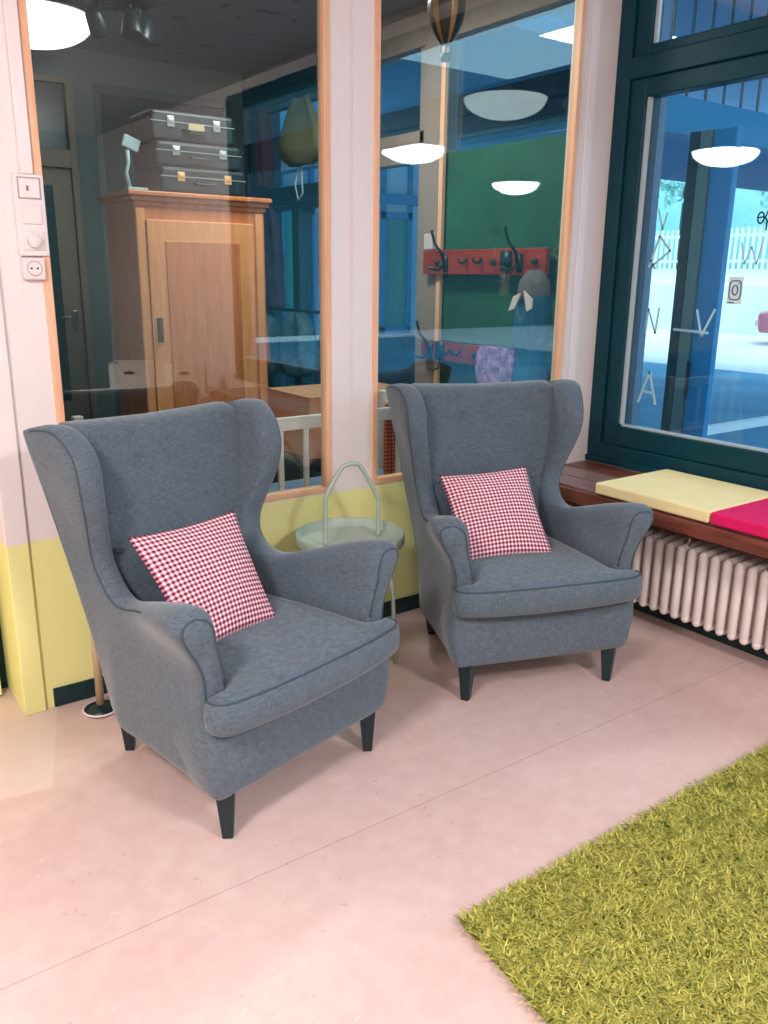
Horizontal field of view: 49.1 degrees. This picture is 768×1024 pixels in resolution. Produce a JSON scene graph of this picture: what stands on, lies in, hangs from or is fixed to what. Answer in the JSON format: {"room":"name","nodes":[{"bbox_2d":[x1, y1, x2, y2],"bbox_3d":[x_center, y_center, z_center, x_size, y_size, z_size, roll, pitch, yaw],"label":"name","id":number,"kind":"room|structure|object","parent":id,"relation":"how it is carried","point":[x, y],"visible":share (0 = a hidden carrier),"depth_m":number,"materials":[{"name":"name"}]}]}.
{"room":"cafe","nodes":[
{"label":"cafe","id":0,"kind":"room"},
{"bbox_2d":[0,626,7,688],"bbox_3d":[-1.809,-0.712,2.479,1.000,2.980,0.060,-11,19,-34],"label":"trim","id":1,"kind":"structure","parent":0,"point":[3,677],"depth_m":3.11,"materials":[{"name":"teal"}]},
{"bbox_2d":[31,47,245,417],"bbox_3d":[-2.227,-1.774,6.220,2.950,2.980,0.100,-11,19,-34],"label":"wall","id":2,"kind":"structure","parent":0,"point":[84,67],"depth_m":6.15,"materials":[{"name":"grey paint"}]},
{"bbox_2d":[33,74,98,421],"bbox_3d":[-2.482,-1.622,6.038,0.685,2.780,0.157,-11,19,-34],"label":"door","id":3,"kind":"structure","parent":2,"relation":"in","point":[53,95],"depth_m":6.07,"materials":[{"name":"paint"}]},
{"bbox_2d":[92,82,231,415],"bbox_3d":[-1.664,-1.780,6.629,1.072,2.780,0.080,-11,19,-34],"label":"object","id":4,"kind":"structure","parent":2,"relation":"in","point":[113,105],"depth_m":6.17,"materials":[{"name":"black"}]},
{"bbox_2d":[53,0,427,74],"bbox_3d":[-1.209,-2.834,4.388,3.050,0.080,3.665,-11,19,-34],"label":"ceiling","id":5,"kind":"structure","parent":0,"point":[241,37],"depth_m":5.37,"materials":[{"name":"grey paint"}]},
{"bbox_2d":[26,0,89,49],"bbox_3d":[-2.013,-2.794,4.800,0.694,0.240,0.694,-11,19,-34],"label":"ceiling lamp","id":6,"kind":"object","parent":5,"relation":"attached to","point":[52,25],"visible":0.67,"depth_m":4.66,"materials":[{"name":"white"}]},
{"bbox_2d":[85,0,154,48],"bbox_3d":[-1.318,-2.540,4.177,0.354,0.375,0.340,-11,19,-34],"label":"ceiling spotlight","id":7,"kind":"object","parent":5,"relation":"attached to","point":[137,28],"visible":1,"depth_m":4.16,"materials":[{"name":"teal paint"}]},
{"bbox_2d":[427,0,466,62],"bbox_3d":[0.264,-2.205,3.484,0.166,0.607,0.166,-11,19,-34],"label":"ornament","id":8,"kind":"object","parent":5,"relation":"hanging from","point":[446,17],"visible":1,"depth_m":3.48,"materials":[{"name":"brown metal"}]},
{"bbox_2d":[441,52,450,62],"bbox_3d":[0.261,-1.927,3.563,0.044,0.030,0.044,-11,19,-34],"label":"basket","id":9,"kind":"object","parent":8,"relation":"on","point":[445,56],"depth_m":3.55,"materials":[{"name":"grey"}]},
{"bbox_2d":[0,0,621,707],"bbox_3d":[0.015,-0.967,3.456,2.980,2.980,0.065,-11,19,-34],"label":"wall","id":10,"kind":"structure","parent":0,"point":[65,630],"depth_m":3.27,"materials":[{"name":"white paint"}]},
{"bbox_2d":[2,0,32,173],"bbox_3d":[-1.081,-1.605,2.393,0.038,1.198,0.020,-11,19,-34],"label":"duct","id":11,"kind":"object","parent":10,"relation":"attached to","point":[10,9],"visible":1,"depth_m":2.48,"materials":[{"name":"white plastic"}]},
{"bbox_2d":[0,287,46,715],"bbox_3d":[-1.284,-0.754,2.652,0.072,2.980,0.265,-11,19,-34],"label":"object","id":12,"kind":"structure","parent":10,"relation":"attached to","point":[18,619],"depth_m":2.82,"materials":[{"name":"paint"}]},
{"bbox_2d":[0,255,48,707],"bbox_3d":[-1.219,-0.749,2.636,0.013,2.980,0.128,-11,19,-34],"label":"trim","id":13,"kind":"structure","parent":10,"relation":"attached to","point":[1,273],"depth_m":2.76,"materials":[{"name":"white wood"}]},
{"bbox_2d":[11,173,49,255],"bbox_3d":[-1.089,-0.909,2.577,0.091,0.236,0.039,-11,19,-34],"label":"light switches","id":14,"kind":"object","parent":10,"relation":"attached to","point":[27,189],"visible":1,"depth_m":2.56,"materials":[{"name":"white plastic"}]},
{"bbox_2d":[21,258,45,279],"bbox_3d":[-1.094,-0.759,2.623,0.066,0.066,0.031,-11,19,-34],"label":"wall socket","id":15,"kind":"object","parent":10,"relation":"attached to","point":[32,268],"visible":1,"depth_m":2.61,"materials":[{"name":"white plastic"}]},
{"bbox_2d":[17,0,331,501],"bbox_3d":[-0.650,-1.082,2.899,1.072,2.230,0.043,-11,19,-34],"label":"window","id":16,"kind":"structure","parent":10,"relation":"in","point":[322,5],"depth_m":3.11,"materials":[{"name":"orange wood"}]},
{"bbox_2d":[53,593,419,706],"bbox_3d":[-0.168,0.475,3.692,2.483,0.072,0.008,-11,19,-34],"label":"baseboard","id":17,"kind":"structure","parent":10,"relation":"attached to","point":[74,692],"depth_m":3.06,"materials":[{"name":"black"}]},
{"bbox_2d":[371,0,586,484],"bbox_3d":[0.411,-1.279,3.638,1.138,2.230,0.043,-11,19,-34],"label":"window","id":18,"kind":"structure","parent":10,"relation":"in","point":[581,5],"depth_m":3.73,"materials":[{"name":"orange wood"}]},
{"bbox_2d":[565,450,587,463],"bbox_3d":[0.868,-0.250,4.261,0.499,0.082,0.004,-11,19,-34],"label":"trim","id":19,"kind":"structure","parent":10,"relation":"attached to","point":[576,456],"depth_m":4.35,"materials":[{"name":"white paint"}]},
{"bbox_2d":[567,0,602,458],"bbox_3d":[0.943,-1.415,3.975,0.056,2.380,0.008,-11,19,-34],"label":"trim","id":20,"kind":"structure","parent":10,"relation":"attached to","point":[598,4],"depth_m":3.94,"materials":[{"name":"white wood"}]},
{"bbox_2d":[633,602,767,660],"bbox_3d":[1.622,0.596,3.356,0.015,0.062,2.660,-11,19,-34],"label":"trim","id":21,"kind":"structure","parent":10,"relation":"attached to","point":[700,630],"depth_m":3.65,"materials":[{"name":"black"}]},
{"bbox_2d":[0,608,767,1023],"bbox_3d":[0.076,1.709,-0.344,7.620,0.100,7.800,-11,19,-34],"label":"floor","id":22,"kind":"structure","parent":0,"point":[343,876],"depth_m":2.34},
{"bbox_2d":[82,632,113,718],"bbox_3d":[-1.001,0.439,2.908,0.126,0.550,0.126,-11,19,-34],"label":"stand","id":23,"kind":"object","parent":22,"relation":"on","point":[100,708],"visible":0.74,"depth_m":2.94,"materials":[{"name":"beige wood"}]},
{"bbox_2d":[23,398,399,838],"bbox_3d":[-0.467,0.262,2.580,0.843,1.088,0.859,13,20,38],"label":"wingback armchair","id":24,"kind":"object","parent":22,"relation":"on","point":[229,712],"visible":0.88,"depth_m":2.48,"materials":[{"name":"grey fabric"}]},
{"bbox_2d":[128,510,275,641],"bbox_3d":[-0.515,0.201,2.512,0.250,0.302,0.393,13,20,38],"label":"throw pillow","id":25,"kind":"object","parent":24,"relation":"on","point":[208,565],"visible":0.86,"depth_m":2.47,"materials":[{"name":"red fabric"}]},
{"bbox_2d":[204,594,399,736],"bbox_3d":[-0.396,0.403,2.556,0.653,0.128,0.741,13,20,38],"label":"seat cushion","id":26,"kind":"object","parent":24,"relation":"on","point":[313,646],"depth_m":2.38,"materials":[{"name":"grey fabric"}]},
{"bbox_2d":[296,462,404,662],"bbox_3d":[-0.132,0.203,3.291,0.422,0.817,0.422,-11,19,-34],"label":"tray table","id":27,"kind":"object","parent":22,"relation":"on","point":[331,531],"visible":0.56,"depth_m":3.32,"materials":[{"name":"green metal"}]},
{"bbox_2d":[296,517,404,550],"bbox_3d":[-0.131,0.100,3.262,0.422,0.046,0.422,-11,19,-34],"label":"tray","id":28,"kind":"object","parent":27,"relation":"on","point":[311,535],"depth_m":3.35,"materials":[{"name":"green metal"}]},
{"bbox_2d":[386,379,653,700],"bbox_3d":[0.500,0.069,3.302,0.860,1.088,0.843,-4,16,-16],"label":"wingback armchair","id":29,"kind":"object","parent":22,"relation":"on","point":[579,596],"visible":0.92,"depth_m":3.21,"materials":[{"name":"grey fabric"}]},
{"bbox_2d":[440,466,551,559],"bbox_3d":[0.436,-0.001,3.274,0.386,0.294,0.250,-4,16,-16],"label":"throw pillow","id":30,"kind":"object","parent":29,"relation":"on","point":[498,511],"visible":0.94,"depth_m":3.23,"materials":[{"name":"red fabric"}]},
{"bbox_2d":[452,535,641,617],"bbox_3d":[0.526,0.218,3.249,0.741,0.128,0.653,-4,16,-16],"label":"seat cushion","id":31,"kind":"object","parent":29,"relation":"on","point":[576,575],"depth_m":3.00,"materials":[{"name":"grey fabric"}]},
{"bbox_2d":[453,741,767,1023],"bbox_3d":[1.389,1.051,1.790,2.153,0.033,1.867,-11,19,-34],"label":"shag rug","id":32,"kind":"object","parent":22,"relation":"on","point":[663,918],"visible":1,"depth_m":2.01,"materials":[{"name":"green carpet"}]},
{"bbox_2d":[568,503,767,653],"bbox_3d":[1.376,0.324,3.580,0.222,0.459,1.619,-11,19,-34],"label":"radiator","id":33,"kind":"object","parent":22,"relation":"on","point":[721,589],"visible":0.52,"depth_m":3.49,"materials":[{"name":"white metal"}]},
{"bbox_2d":[280,15,573,132],"bbox_3d":[-1.867,-4.110,9.019,1.500,0.100,9.900,-11,19,-34],"label":"ceiling","id":34,"kind":"structure","parent":0,"point":[540,46],"depth_m":5.86,"materials":[{"name":"blue"}]},
{"bbox_2d":[281,69,570,174],"bbox_3d":[-1.180,-4.080,9.545,0.200,0.430,9.900,-11,19,-34],"label":"trim","id":35,"kind":"structure","parent":34,"relation":"attached to","point":[544,99],"depth_m":6.58,"materials":[{"name":"teal"}]},
{"bbox_2d":[457,121,767,191],"bbox_3d":[5.142,-3.701,9.329,10.000,0.160,1.800,-11,19,-34],"label":"trim","id":36,"kind":"structure","parent":35,"relation":"attached to","point":[752,174],"depth_m":7.09,"materials":[{"name":"blue"}]},
{"bbox_2d":[380,0,574,382],"bbox_3d":[0.371,-1.410,5.038,0.120,2.980,2.185,-11,19,-34],"label":"wall","id":37,"kind":"structure","parent":0,"point":[407,34],"depth_m":4.88,"materials":[{"name":"beige paint"}]},
{"bbox_2d":[242,45,318,387],"bbox_3d":[-0.671,-1.815,6.427,0.120,2.980,1.380,-11,19,-34],"label":"window","id":38,"kind":"structure","parent":37,"relation":"attached to","point":[275,84],"depth_m":6.28,"materials":[{"name":"teal"}]},
{"bbox_2d":[424,234,436,249],"bbox_3d":[0.275,-1.604,4.984,0.038,0.090,0.080,-11,19,-34],"label":"switch box","id":39,"kind":"object","parent":37,"relation":"attached to","point":[428,243],"visible":0.86,"depth_m":4.97,"materials":[{"name":"grey plastic"}]},
{"bbox_2d":[433,46,448,383],"bbox_3d":[0.328,-1.292,5.021,0.025,2.760,0.035,-11,19,-34],"label":"trim","id":40,"kind":"structure","parent":37,"relation":"attached to","point":[445,66],"depth_m":4.86,"materials":[{"name":"brown wood"}]},
{"bbox_2d":[413,320,515,370],"bbox_3d":[0.502,-0.915,4.758,0.184,0.290,1.000,-11,19,-34],"label":"coat rack","id":41,"kind":"object","parent":37,"relation":"attached to","point":[430,349],"visible":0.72,"depth_m":4.97,"materials":[{"name":"red wood"}]},
{"bbox_2d":[475,345,515,382],"bbox_3d":[0.606,-0.781,4.567,0.074,0.230,0.316,-11,19,-34],"label":"scarf","id":42,"kind":"object","parent":41,"relation":"hanging from","point":[493,364],"visible":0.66,"depth_m":4.54,"materials":[{"name":"purple fabric"}]},
{"bbox_2d":[423,226,550,283],"bbox_3d":[0.507,-1.406,4.619,0.184,0.290,1.000,-11,19,-34],"label":"coat rack","id":43,"kind":"object","parent":37,"relation":"attached to","point":[512,260],"visible":0.98,"depth_m":4.58,"materials":[{"name":"red wood"}]},
{"bbox_2d":[508,270,551,381],"bbox_3d":[0.752,-0.896,4.283,0.170,0.650,0.204,-11,19,-34],"label":"jacket","id":44,"kind":"object","parent":43,"relation":"hanging from","point":[532,305],"visible":0.88,"depth_m":4.21,"materials":[{"name":"blue fabric"}]},
{"bbox_2d":[518,270,550,298],"bbox_3d":[0.756,-1.132,4.218,0.135,0.160,0.167,-11,19,-34],"label":"hood","id":45,"kind":"object","parent":44,"relation":"attached to","point":[534,284],"depth_m":4.16,"materials":[{"name":"grey fabric"}]},
{"bbox_2d":[440,133,566,383],"bbox_3d":[0.636,-0.958,4.747,0.035,2.075,0.975,-11,19,-34],"label":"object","id":46,"kind":"structure","parent":37,"relation":"attached to","point":[518,186],"depth_m":4.62,"materials":[{"name":"green paint"}]},
{"bbox_2d":[588,460,644,473],"bbox_3d":[3.345,-0.321,1.307,0.200,2.980,7.470,-11,19,-34],"label":"wall","id":47,"kind":"structure","parent":0,"point":[588,460],"depth_m":4.26,"materials":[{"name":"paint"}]},
{"bbox_2d":[559,460,767,558],"bbox_3d":[1.865,0.197,2.908,0.543,0.080,3.460,-11,19,-34],"label":"window bench","id":48,"kind":"object","parent":47,"relation":"attached to","point":[578,480],"visible":0.38,"depth_m":3.48,"materials":[{"name":"brown wood"}]},
{"bbox_2d":[595,469,767,522],"bbox_3d":[1.299,-0.080,3.625,0.504,0.050,0.565,-11,19,-34],"label":"seat pad","id":49,"kind":"object","parent":48,"relation":"on","point":[690,496],"visible":0.95,"depth_m":3.56,"materials":[{"name":"yellow fabric"}]},
{"bbox_2d":[710,498,767,538],"bbox_3d":[1.634,0.050,3.178,0.504,0.050,0.567,-11,19,-34],"label":"seat pad","id":50,"kind":"object","parent":48,"relation":"on","point":[751,518],"visible":1,"depth_m":3.20,"materials":[{"name":"pink fabric"}]},
{"bbox_2d":[585,0,767,490],"bbox_3d":[2.301,-0.940,2.525,0.130,2.315,4.070,-11,19,-34],"label":"window","id":51,"kind":"structure","parent":47,"relation":"in","point":[644,83],"depth_m":3.95,"materials":[{"name":"teal wood"}]},
{"bbox_2d":[637,371,655,404],"bbox_3d":[1.285,-0.606,4.087,0.002,0.161,0.114,-11,19,-34],"label":"painted letter","id":52,"kind":"object","parent":51,"relation":"attached to","point":[649,372],"visible":1,"depth_m":4.07,"materials":[{"name":"white paint"}]},
{"bbox_2d":[644,308,659,333],"bbox_3d":[1.281,-0.913,4.011,0.002,0.123,0.075,-11,19,-34],"label":"painted letter","id":53,"kind":"object","parent":51,"relation":"attached to","point":[648,309],"visible":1,"depth_m":4.01,"materials":[{"name":"white paint"}]},
{"bbox_2d":[648,235,670,269],"bbox_3d":[1.289,-1.211,3.920,0.002,0.157,0.122,-11,19,-34],"label":"painted letter","id":54,"kind":"object","parent":51,"relation":"attached to","point":[660,236],"visible":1,"depth_m":3.93,"materials":[{"name":"white paint"}]},
{"bbox_2d":[658,208,667,229],"bbox_3d":[1.287,-1.354,3.884,0.002,0.098,0.060,-11,19,-34],"label":"painted letter","id":55,"kind":"object","parent":51,"relation":"attached to","point":[663,225],"visible":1,"depth_m":3.89,"materials":[{"name":"white paint"}]},
{"bbox_2d":[634,0,767,57],"bbox_3d":[2.304,-1.818,2.297,0.078,0.380,3.870,-11,19,-34],"label":"window","id":56,"kind":"structure","parent":51,"relation":"attached to","point":[650,12],"depth_m":3.73,"materials":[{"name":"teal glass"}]},
{"bbox_2d":[696,309,715,337],"bbox_3d":[1.446,-0.853,3.790,0.002,0.130,0.102,-11,19,-34],"label":"painted letter","id":57,"kind":"object","parent":51,"relation":"attached to","point":[714,310],"visible":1,"depth_m":3.81,"materials":[{"name":"white paint"}]},
{"bbox_2d":[726,277,743,303],"bbox_3d":[1.524,-0.962,3.647,0.003,0.116,0.070,-11,19,-34],"label":"sticker","id":58,"kind":"object","parent":51,"relation":"attached to","point":[735,287],"visible":1,"depth_m":3.65,"materials":[{"name":"white paper"}]},
{"bbox_2d":[741,238,764,264],"bbox_3d":[1.558,-1.104,3.563,0.002,0.106,0.108,-11,19,-34],"label":"painted letter","id":59,"kind":"object","parent":51,"relation":"attached to","point":[751,248],"visible":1,"depth_m":3.56,"materials":[{"name":"white paint"}]},
{"bbox_2d":[757,211,767,230],"bbox_3d":[1.590,-1.212,3.487,0.002,0.085,0.090,-11,19,-34],"label":"painted letter","id":60,"kind":"object","parent":51,"relation":"attached to","point":[764,216],"depth_m":3.50,"materials":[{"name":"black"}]},
{"bbox_2d":[652,180,767,268],"bbox_3d":[21.313,-15.171,43.673,0.500,9.100,110.000,-11,19,-34],"label":"sky","id":61,"kind":"structure","parent":0,"point":[745,199],"depth_m":45.85,"materials":[{"name":"blue"}]},
{"bbox_3d":[-1.333,0.092,5.318,3.020,0.100,3.400,-11,19,-34],"label":"floor","id":62,"kind":"structure","parent":0,"visible":0},
{"bbox_2d":[98,189,271,415],"bbox_3d":[-1.119,-0.848,4.965,0.831,1.905,0.513,-11,19,-34],"label":"wardrobe","id":63,"kind":"object","parent":62,"relation":"on","point":[188,269],"visible":0.76,"depth_m":4.66,"materials":[{"name":"brown wood"}]},
{"bbox_2d":[120,134,147,189],"bbox_3d":[-1.309,-1.823,4.392,0.121,0.277,0.060,-11,19,-34],"label":"desk lamp","id":64,"kind":"object","parent":63,"relation":"on","point":[128,142],"visible":0.88,"depth_m":4.37,"materials":[{"name":"teal"}]},
{"bbox_2d":[138,166,245,196],"bbox_3d":[-1.061,-1.819,4.658,0.492,0.129,0.377,-11,19,-34],"label":"suitcase","id":65,"kind":"object","parent":63,"relation":"on","point":[161,178],"visible":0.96,"depth_m":4.52,"materials":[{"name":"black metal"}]},
{"bbox_2d":[133,140,240,171],"bbox_3d":[-1.080,-1.941,4.622,0.487,0.124,0.377,-11,19,-34],"label":"suitcase","id":66,"kind":"object","parent":65,"relation":"on","point":[156,153],"visible":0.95,"depth_m":4.49,"materials":[{"name":"black leather"}]},
{"bbox_2d":[130,108,234,146],"bbox_3d":[-1.094,-2.069,4.568,0.472,0.149,0.347,-11,19,-34],"label":"suitcase","id":67,"kind":"object","parent":66,"relation":"on","point":[152,124],"visible":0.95,"depth_m":4.44,"materials":[{"name":"black leather"}]},
{"bbox_2d":[71,390,401,490],"bbox_3d":[-0.521,-0.017,3.841,1.580,0.930,0.420,-11,19,-34],"label":"cot","id":68,"kind":"object","parent":62,"relation":"on","point":[304,422],"visible":0.09,"depth_m":3.65,"materials":[{"name":"beige paint"}]},
{"bbox_2d":[268,468,383,492],"bbox_3d":[-0.521,-0.017,3.841,1.480,0.149,0.350,-11,19,-34],"label":"mattress","id":69,"kind":"object","parent":68,"relation":"on","point":[293,484],"visible":0.06,"depth_m":3.99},
{"bbox_2d":[383,404,394,474],"bbox_3d":[0.028,-0.332,3.968,0.065,0.360,0.033,-11,19,-34],"label":"checked cloth","id":70,"kind":"object","parent":68,"relation":"hanging from","point":[389,435],"visible":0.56,"depth_m":3.96,"materials":[{"name":"red fabric"}]},
{"bbox_2d":[244,97,319,313],"bbox_3d":[-0.737,-1.607,6.329,0.028,2.632,1.150,-11,19,-34],"label":"rail","id":71,"kind":"object","parent":62,"relation":"on","point":[247,120],"visible":0.34,"depth_m":6.29,"materials":[{"name":"teal paint"}]},
{"bbox_2d":[254,106,275,187],"bbox_3d":[-0.860,-2.634,6.060,0.169,0.551,0.176,2,16,6],"label":"cloth bag","id":72,"kind":"object","parent":71,"relation":"hanging from","point":[264,157],"visible":1,"depth_m":6.01,"materials":[{"name":"blue fabric"}]},
{"bbox_2d":[263,204,284,307],"bbox_3d":[-0.870,-1.904,6.264,0.160,0.735,0.414,-11,19,-34],"label":"coat","id":73,"kind":"object","parent":71,"relation":"hanging from","point":[273,244],"visible":0.52,"depth_m":6.15,"materials":[{"name":"blue fabric"}]},
{"bbox_2d":[266,309,281,375],"bbox_3d":[-0.916,-1.300,6.444,0.253,0.495,0.340,-11,19,-34],"label":"backpack","id":74,"kind":"object","parent":71,"relation":"hanging from","point":[273,325],"visible":0.33,"depth_m":6.31,"materials":[{"name":"blue fabric"}]},
{"bbox_2d":[277,312,318,377],"bbox_3d":[-0.628,-1.209,6.058,0.261,0.455,0.380,-11,19,-34],"label":"backpack","id":75,"kind":"object","parent":71,"relation":"hanging from","point":[298,346],"visible":1,"depth_m":5.96,"materials":[{"name":"teal fabric"}]},
{"bbox_2d":[266,317,270,365],"bbox_3d":[-0.872,-1.249,6.146,0.065,0.360,0.090,-11,19,-34],"label":"leather strap","id":76,"kind":"object","parent":75,"relation":"hanging from","point":[268,344],"visible":0.34,"depth_m":6.13,"materials":[{"name":"brown"}]},
{"bbox_2d":[278,93,318,166],"bbox_3d":[-0.542,-2.549,5.590,0.237,0.451,0.532,-11,19,-34],"label":"cloth bag","id":77,"kind":"object","parent":71,"relation":"hanging from","point":[298,146],"visible":0.9,"depth_m":5.51,"materials":[{"name":"green fabric"}]},
{"bbox_2d":[294,167,303,200],"bbox_3d":[-0.568,-2.222,5.692,0.032,0.217,0.112,-11,19,-34],"label":"loop","id":78,"kind":"object","parent":77,"relation":"hanging from","point":[298,198],"visible":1,"depth_m":5.69,"materials":[{"name":"grey"}]},
{"bbox_2d":[272,451,321,482],"bbox_3d":[-0.251,-0.091,4.760,0.750,0.579,0.510,-11,19,-34],"label":"storage chest","id":79,"kind":"object","parent":62,"relation":"on","point":[293,464],"visible":0.02,"depth_m":4.38,"materials":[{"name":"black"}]},
{"bbox_2d":[267,382,390,459],"bbox_3d":[-0.237,-0.521,4.626,0.670,0.319,0.450,-11,19,-34],"label":"cardboard box","id":80,"kind":"object","parent":79,"relation":"on","point":[288,401],"visible":0.39,"depth_m":4.40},
{"label":"outside","id":81,"kind":"structure","parent":0,"visible":0},
{"bbox_2d":[546,0,767,113],"bbox_3d":[3.136,-5.507,10.507,11.380,0.150,12.800,-11,19,-34],"label":"ceiling","id":82,"kind":"structure","parent":81,"point":[685,8],"depth_m":8.14,"materials":[{"name":"blue"}]},
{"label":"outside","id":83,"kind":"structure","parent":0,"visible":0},
{"bbox_2d":[637,362,767,448],"bbox_3d":[1.705,-1.789,12.313,9.980,0.100,42.000,-11,19,-34],"label":"ground","id":84,"kind":"structure","parent":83,"point":[735,396],"depth_m":10.98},
{"bbox_2d":[281,164,418,386],"bbox_3d":[-0.002,-3.638,12.130,5.000,3.520,2.050,-11,19,-34],"label":"pavilion","id":85,"kind":"object","parent":84,"relation":"on","point":[399,187],"visible":0.2,"depth_m":11.37,"materials":[{"name":"teal"}]},
{"bbox_2d":[660,126,742,437],"bbox_3d":[2.224,-1.374,6.033,0.160,2.530,0.350,-11,19,-34],"label":"pillar","id":86,"kind":"structure","parent":84,"relation":"on","point":[713,155],"depth_m":5.93,"materials":[{"name":"blue"}]},
{"bbox_2d":[664,0,767,154],"bbox_3d":[5.737,-2.789,8.719,10.000,3.870,0.160,-11,19,-34],"label":"walkway railing","id":87,"kind":"object","parent":84,"relation":"on","point":[685,115],"visible":0.39,"depth_m":6.07,"materials":[{"name":"blue"}]},
{"bbox_2d":[707,416,767,434],"bbox_3d":[5.398,-1.229,10.152,6.200,0.080,0.100,-11,19,-34],"label":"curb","id":88,"kind":"structure","parent":84,"relation":"on","point":[717,428],"depth_m":8.97,"materials":[{"name":"white"}]},
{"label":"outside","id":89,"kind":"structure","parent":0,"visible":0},
{"bbox_2d":[643,328,767,374],"bbox_3d":[25.121,-8.150,35.740,56.400,0.110,90.000,-11,19,-34],"label":"ground","id":90,"kind":"structure","parent":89,"point":[746,353],"depth_m":18.55,"materials":[{"name":"white snow"}]},
{"bbox_2d":[754,310,767,332],"bbox_3d":[11.118,-4.634,19.966,4.193,1.399,1.780,8,17,23],"label":"car","id":91,"kind":"object","parent":90,"relation":"on","point":[761,322],"visible":1,"depth_m":20.05,"materials":[{"name":"red"}]},
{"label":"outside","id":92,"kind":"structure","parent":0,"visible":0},
{"bbox_2d":[647,269,767,335],"bbox_3d":[17.994,-7.841,30.480,20.000,2.100,90.000,-11,19,-34],"label":"ground","id":93,"kind":"structure","parent":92,"point":[735,318],"depth_m":24.70,"materials":[{"name":"white snow"}]},
{"bbox_2d":[659,179,685,268],"bbox_3d":[11.834,-13.633,32.350,5.943,8.499,5.780,-11,19,-34],"label":"tree","id":94,"kind":"object","parent":93,"relation":"on","point":[671,186],"visible":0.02,"depth_m":32.95,"materials":[{"name":"teal plant"}]},
{"bbox_2d":[653,227,767,272],"bbox_3d":[10.561,-7.962,25.572,0.050,1.300,17.300,-11,19,-34],"label":"picket fence","id":95,"kind":"object","parent":93,"relation":"on","point":[748,234],"visible":0.18,"depth_m":25.40,"materials":[{"name":"white wood"}]},
{"bbox_2d":[743,191,767,226],"bbox_3d":[17.692,-15.235,34.469,6.608,10.558,6.082,-2,16,-11],"label":"tree","id":96,"kind":"object","parent":93,"relation":"on","point":[762,193],"visible":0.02,"depth_m":36.60,"materials":[{"name":"teal plant"}]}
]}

